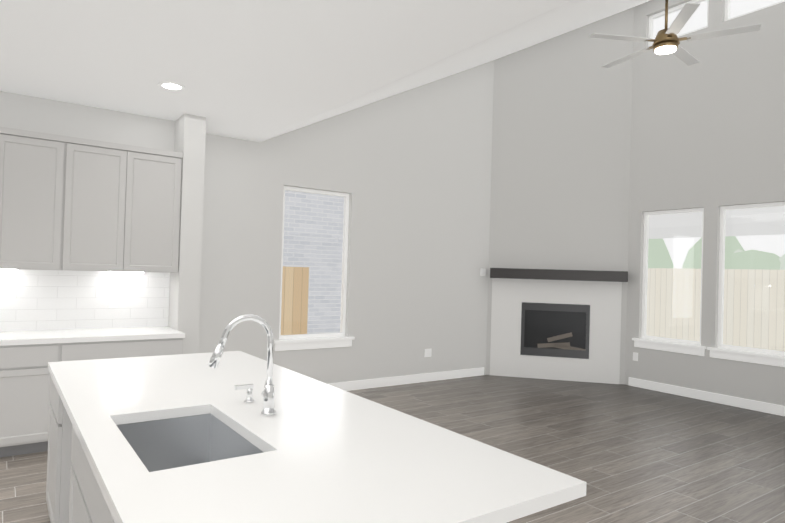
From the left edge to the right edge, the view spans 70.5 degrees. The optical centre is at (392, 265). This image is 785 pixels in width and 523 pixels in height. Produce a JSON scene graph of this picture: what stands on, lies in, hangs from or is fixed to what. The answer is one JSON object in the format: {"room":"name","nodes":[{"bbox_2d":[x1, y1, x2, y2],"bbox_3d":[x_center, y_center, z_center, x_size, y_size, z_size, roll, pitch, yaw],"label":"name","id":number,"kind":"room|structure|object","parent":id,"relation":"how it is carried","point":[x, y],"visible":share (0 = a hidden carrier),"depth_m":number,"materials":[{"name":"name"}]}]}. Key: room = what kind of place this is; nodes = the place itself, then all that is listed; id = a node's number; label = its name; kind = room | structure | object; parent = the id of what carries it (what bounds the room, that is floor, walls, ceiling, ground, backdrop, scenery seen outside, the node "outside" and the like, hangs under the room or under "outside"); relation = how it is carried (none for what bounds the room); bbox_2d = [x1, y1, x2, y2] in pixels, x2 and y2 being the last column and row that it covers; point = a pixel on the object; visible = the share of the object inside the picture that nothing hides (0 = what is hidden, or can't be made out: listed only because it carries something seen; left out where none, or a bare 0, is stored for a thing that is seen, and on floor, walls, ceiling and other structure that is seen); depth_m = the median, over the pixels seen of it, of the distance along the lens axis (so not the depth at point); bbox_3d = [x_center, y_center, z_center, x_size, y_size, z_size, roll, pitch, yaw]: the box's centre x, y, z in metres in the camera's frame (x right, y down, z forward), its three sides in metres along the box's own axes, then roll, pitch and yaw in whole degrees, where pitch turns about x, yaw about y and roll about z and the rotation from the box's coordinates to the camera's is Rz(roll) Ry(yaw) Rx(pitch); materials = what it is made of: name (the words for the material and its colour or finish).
{"room":"kitchen","nodes":[
{"label":"kitchen","id":0,"kind":"room"},
{"bbox_2d":[0,91,174,150],"bbox_3d":[-3.619,-0.130,4.764,3.170,3.200,0.450,2,-1,-35],"label":"wall","id":1,"kind":"structure","parent":0,"point":[30,113],"depth_m":5.05,"materials":[{"name":"grey paint"}]},
{"bbox_2d":[0,269,169,331],"bbox_3d":[-2.986,0.308,4.930,1.913,0.532,0.010,2,-1,-35],"label":"tile backsplash","id":2,"kind":"structure","parent":1,"relation":"attached to","point":[33,300],"depth_m":5.04,"materials":[{"name":"white tile"}]},
{"bbox_2d":[0,127,182,272],"bbox_3d":[-2.862,-0.517,4.805,1.900,1.142,0.345,2,-1,-35],"label":"upper cabinet","id":3,"kind":"object","parent":1,"relation":"attached to","point":[73,203],"visible":1,"depth_m":4.77,"materials":[{"name":"grey paint"}]},
{"bbox_2d":[168,114,205,353],"bbox_3d":[-2.142,-0.077,5.592,0.200,3.200,0.800,2,-1,-35],"label":"wall","id":4,"kind":"structure","parent":0,"point":[185,280],"depth_m":5.27,"materials":[{"name":"grey paint"}]},
{"bbox_2d":[0,0,649,141],"bbox_3d":[0.888,-2.821,3.944,9.720,2.924,7.250,2,-1,-35],"label":"ceiling","id":5,"kind":"structure","parent":0,"point":[256,70],"depth_m":3.75,"materials":[{"name":"white paint"}]},
{"bbox_2d":[158,82,184,89],"bbox_3d":[-1.761,-1.427,4.430,0.200,0.007,0.200,2,-1,-35],"label":"recessed light","id":6,"kind":"object","parent":5,"relation":"in","point":[171,85],"visible":0.96,"depth_m":4.41,"materials":[{"name":"white paint"}]},
{"bbox_2d":[588,0,760,67],"bbox_3d":[2.499,-2.256,5.084,1.380,0.625,1.388,2,-1,-35],"label":"ceiling fan","id":7,"kind":"object","parent":5,"relation":"hanging from","point":[666,40],"visible":1,"depth_m":4.96,"materials":[{"name":"brown metal"}]},
{"bbox_2d":[198,60,493,383],"bbox_3d":[0.218,-1.260,7.646,5.950,5.750,0.150,2,-1,-35],"label":"wall","id":8,"kind":"structure","parent":0,"point":[408,172],"depth_m":7.30,"materials":[{"name":"grey paint"}]},
{"bbox_2d":[279,186,348,338],"bbox_3d":[-0.970,-0.018,6.833,0.926,1.816,0.055,2,-1,-35],"label":"window","id":9,"kind":"structure","parent":8,"relation":"in","point":[343,262],"depth_m":6.90,"materials":[{"name":"white paint"}]},
{"bbox_2d":[274,336,353,350],"bbox_3d":[-0.950,0.951,6.754,1.070,0.122,0.108,2,-1,-35],"label":"trim","id":10,"kind":"structure","parent":8,"relation":"attached to","point":[341,341],"depth_m":6.71,"materials":[{"name":"white paint"}]},
{"bbox_2d":[329,367,483,390],"bbox_3d":[-0.433,1.534,7.110,4.440,0.115,0.014,2,-1,-35],"label":"baseboard","id":11,"kind":"structure","parent":8,"relation":"attached to","point":[417,378],"depth_m":7.54,"materials":[{"name":"white paint"}]},
{"bbox_2d":[424,348,431,356],"bbox_3d":[0.498,1.226,7.768,0.120,0.115,0.008,2,-1,-35],"label":"outlet","id":12,"kind":"object","parent":8,"relation":"attached to","point":[428,352],"visible":1,"depth_m":7.77,"materials":[{"name":"white plastic"}]},
{"bbox_2d":[480,268,485,275],"bbox_3d":[1.364,0.108,8.370,0.110,0.115,0.008,2,-1,-35],"label":"light switch","id":13,"kind":"object","parent":8,"relation":"attached to","point":[482,272],"visible":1,"depth_m":8.36,"materials":[{"name":"white plastic"}]},
{"bbox_2d":[0,375,784,522],"bbox_3d":[0.918,1.640,2.840,10.770,0.120,8.950,2,-1,-35],"label":"floor","id":14,"kind":"structure","parent":0,"point":[629,454],"depth_m":5.05,"materials":[{"name":"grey wood"}]},
{"bbox_2d":[0,342,71,457],"bbox_3d":[-3.199,1.041,4.412,1.012,0.876,0.620,2,-1,-35],"label":"base cabinet","id":15,"kind":"object","parent":14,"relation":"on","point":[26,357],"depth_m":4.30,"materials":[{"name":"grey paint"}]},
{"bbox_2d":[0,326,183,341],"bbox_3d":[-2.818,0.597,4.671,1.916,0.040,0.630,2,-1,-35],"label":"countertop","id":16,"kind":"structure","parent":15,"relation":"on","point":[135,332],"depth_m":4.72,"materials":[{"name":"white stone"}]},
{"bbox_2d":[72,334,184,360],"bbox_3d":[-2.470,1.068,4.927,1.012,0.876,0.620,2,-1,-35],"label":"base cabinet","id":17,"kind":"object","parent":14,"relation":"on","point":[95,348],"depth_m":4.69,"materials":[{"name":"grey paint"}]},
{"bbox_2d":[46,367,265,522],"bbox_3d":[-0.921,1.083,2.376,0.778,0.876,2.896,2,-1,-35],"label":"kitchen island","id":18,"kind":"object","parent":14,"relation":"on","point":[186,438],"depth_m":2.34,"materials":[{"name":"grey paint"}]},
{"bbox_2d":[142,351,586,522],"bbox_3d":[-0.536,0.639,2.638,0.660,0.040,2.910,2,-1,-35],"label":"island countertop","id":19,"kind":"structure","parent":18,"relation":"on","point":[401,467],"depth_m":1.87,"materials":[{"name":"white stone"}]},
{"bbox_2d":[207,314,275,415],"bbox_3d":[-0.610,0.406,2.251,0.292,0.415,0.106,2,-1,-35],"label":"faucet","id":20,"kind":"object","parent":19,"relation":"on","point":[267,394],"visible":1,"depth_m":2.27,"materials":[{"name":"silver metal"}]},
{"bbox_2d":[234,384,253,402],"bbox_3d":[-0.661,0.575,2.482,0.092,0.079,0.043,2,-1,-35],"label":"soap dispenser","id":21,"kind":"object","parent":19,"relation":"on","point":[249,388],"visible":1,"depth_m":2.48,"materials":[{"name":"silver metal"}]},
{"bbox_2d":[490,268,627,383],"bbox_3d":[2.379,0.875,8.108,1.912,1.620,0.199,2,-1,13],"label":"fireplace","id":22,"kind":"object","parent":14,"relation":"on","point":[554,324],"visible":1,"depth_m":8.16,"materials":[{"name":"white paint"}]},
{"bbox_2d":[486,7,633,383],"bbox_3d":[2.462,-1.187,8.245,1.330,5.750,1.500,2,-1,-35],"label":"wall","id":23,"kind":"structure","parent":0,"point":[561,154],"depth_m":8.22,"materials":[{"name":"grey paint"}]},
{"bbox_2d":[625,0,784,405],"bbox_3d":[4.495,-1.147,6.614,0.150,5.750,6.770,2,-1,-35],"label":"wall","id":24,"kind":"structure","parent":0,"point":[708,132],"depth_m":7.11,"materials":[{"name":"grey paint"}]},
{"bbox_2d":[633,352,637,360],"bbox_3d":[3.433,1.293,7.850,0.008,0.115,0.075,2,-1,-35],"label":"electrical outlet","id":25,"kind":"object","parent":24,"relation":"attached to","point":[635,356],"visible":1,"depth_m":7.84,"materials":[{"name":"white plastic"}]},
{"bbox_2d":[641,208,703,344],"bbox_3d":[3.809,0.145,7.537,0.055,1.786,0.846,2,-1,-35],"label":"window","id":26,"kind":"structure","parent":24,"relation":"in","point":[645,275],"depth_m":7.63,"materials":[{"name":"white paint"}]},
{"bbox_2d":[648,0,708,46],"bbox_3d":[3.910,-3.308,7.578,0.055,0.456,0.846,2,-1,-35],"label":"clerestory window","id":27,"kind":"structure","parent":24,"relation":"in","point":[658,15],"depth_m":7.65,"materials":[{"name":"white paint"}]},
{"bbox_2d":[628,377,784,415],"bbox_3d":[4.400,1.667,6.455,0.014,0.115,3.580,2,-1,-35],"label":"baseboard","id":28,"kind":"structure","parent":24,"relation":"attached to","point":[770,408],"depth_m":7.00,"materials":[{"name":"white paint"}]},
{"bbox_2d":[632,338,784,366],"bbox_3d":[4.294,1.103,6.654,0.108,0.122,3.005,2,-1,-35],"label":"trim","id":29,"kind":"structure","parent":24,"relation":"attached to","point":[692,349],"depth_m":6.95,"materials":[{"name":"white paint"}]},
{"bbox_2d":[649,206,784,238],"bbox_3d":[6.271,-0.806,7.730,4.040,0.400,18.000,2,-1,-35],"label":"roof canopy","id":30,"kind":"object","parent":24,"relation":"attached to","point":[656,231],"depth_m":10.18,"materials":[{"name":"white"}]},
{"bbox_2d":[717,202,784,355],"bbox_3d":[4.398,0.152,6.703,0.055,1.786,0.846,2,-1,-35],"label":"window","id":31,"kind":"structure","parent":24,"relation":"in","point":[721,293],"depth_m":6.86,"materials":[{"name":"white paint"}]},
{"bbox_2d":[724,0,784,20],"bbox_3d":[4.498,-3.301,6.745,0.055,0.456,0.846,2,-1,-35],"label":"clerestory window","id":32,"kind":"structure","parent":24,"relation":"in","point":[727,9],"depth_m":6.97,"materials":[{"name":"white paint"}]},
{"label":"outside","id":33,"kind":"structure","parent":0,"visible":0},
{"bbox_2d":[653,0,784,267],"bbox_3d":[53.300,-16.335,49.356,0.200,40.020,160.000,2,-1,-35],"label":"sky","id":34,"kind":"structure","parent":33,"point":[673,244],"depth_m":69.78,"materials":[{"name":"white"}]},
{"bbox_3d":[22.439,2.513,21.618,77.020,0.120,70.000,2,-1,-35],"label":"ground","id":35,"kind":"structure","parent":33,"visible":0},
{"bbox_2d":[281,266,308,334],"bbox_3d":[-2.315,0.779,7.742,2.450,1.570,0.100,2,-1,-35],"label":"fence","id":36,"kind":"object","parent":35,"relation":"on","point":[302,301],"depth_m":8.28,"materials":[{"name":"brown wood"}]},
{"bbox_2d":[283,190,343,333],"bbox_3d":[-2.847,-1.947,9.118,19.000,7.020,0.200,2,-1,-35],"label":"brick","id":37,"kind":"object","parent":35,"relation":"on","point":[337,225],"depth_m":10.07,"materials":[{"name":"grey brick"}]},
{"bbox_2d":[646,268,784,350],"bbox_3d":[8.805,1.014,10.758,0.100,1.820,24.000,2,-1,-35],"label":"fence","id":38,"kind":"object","parent":35,"relation":"on","point":[734,297],"depth_m":12.42,"materials":[{"name":"beige wood"}]},
{"bbox_2d":[648,236,784,269],"bbox_3d":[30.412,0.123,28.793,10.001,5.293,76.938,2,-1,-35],"label":"tree","id":39,"kind":"object","parent":35,"relation":"on","point":[733,245],"depth_m":38.06,"materials":[{"name":"green plant"}]}
]}

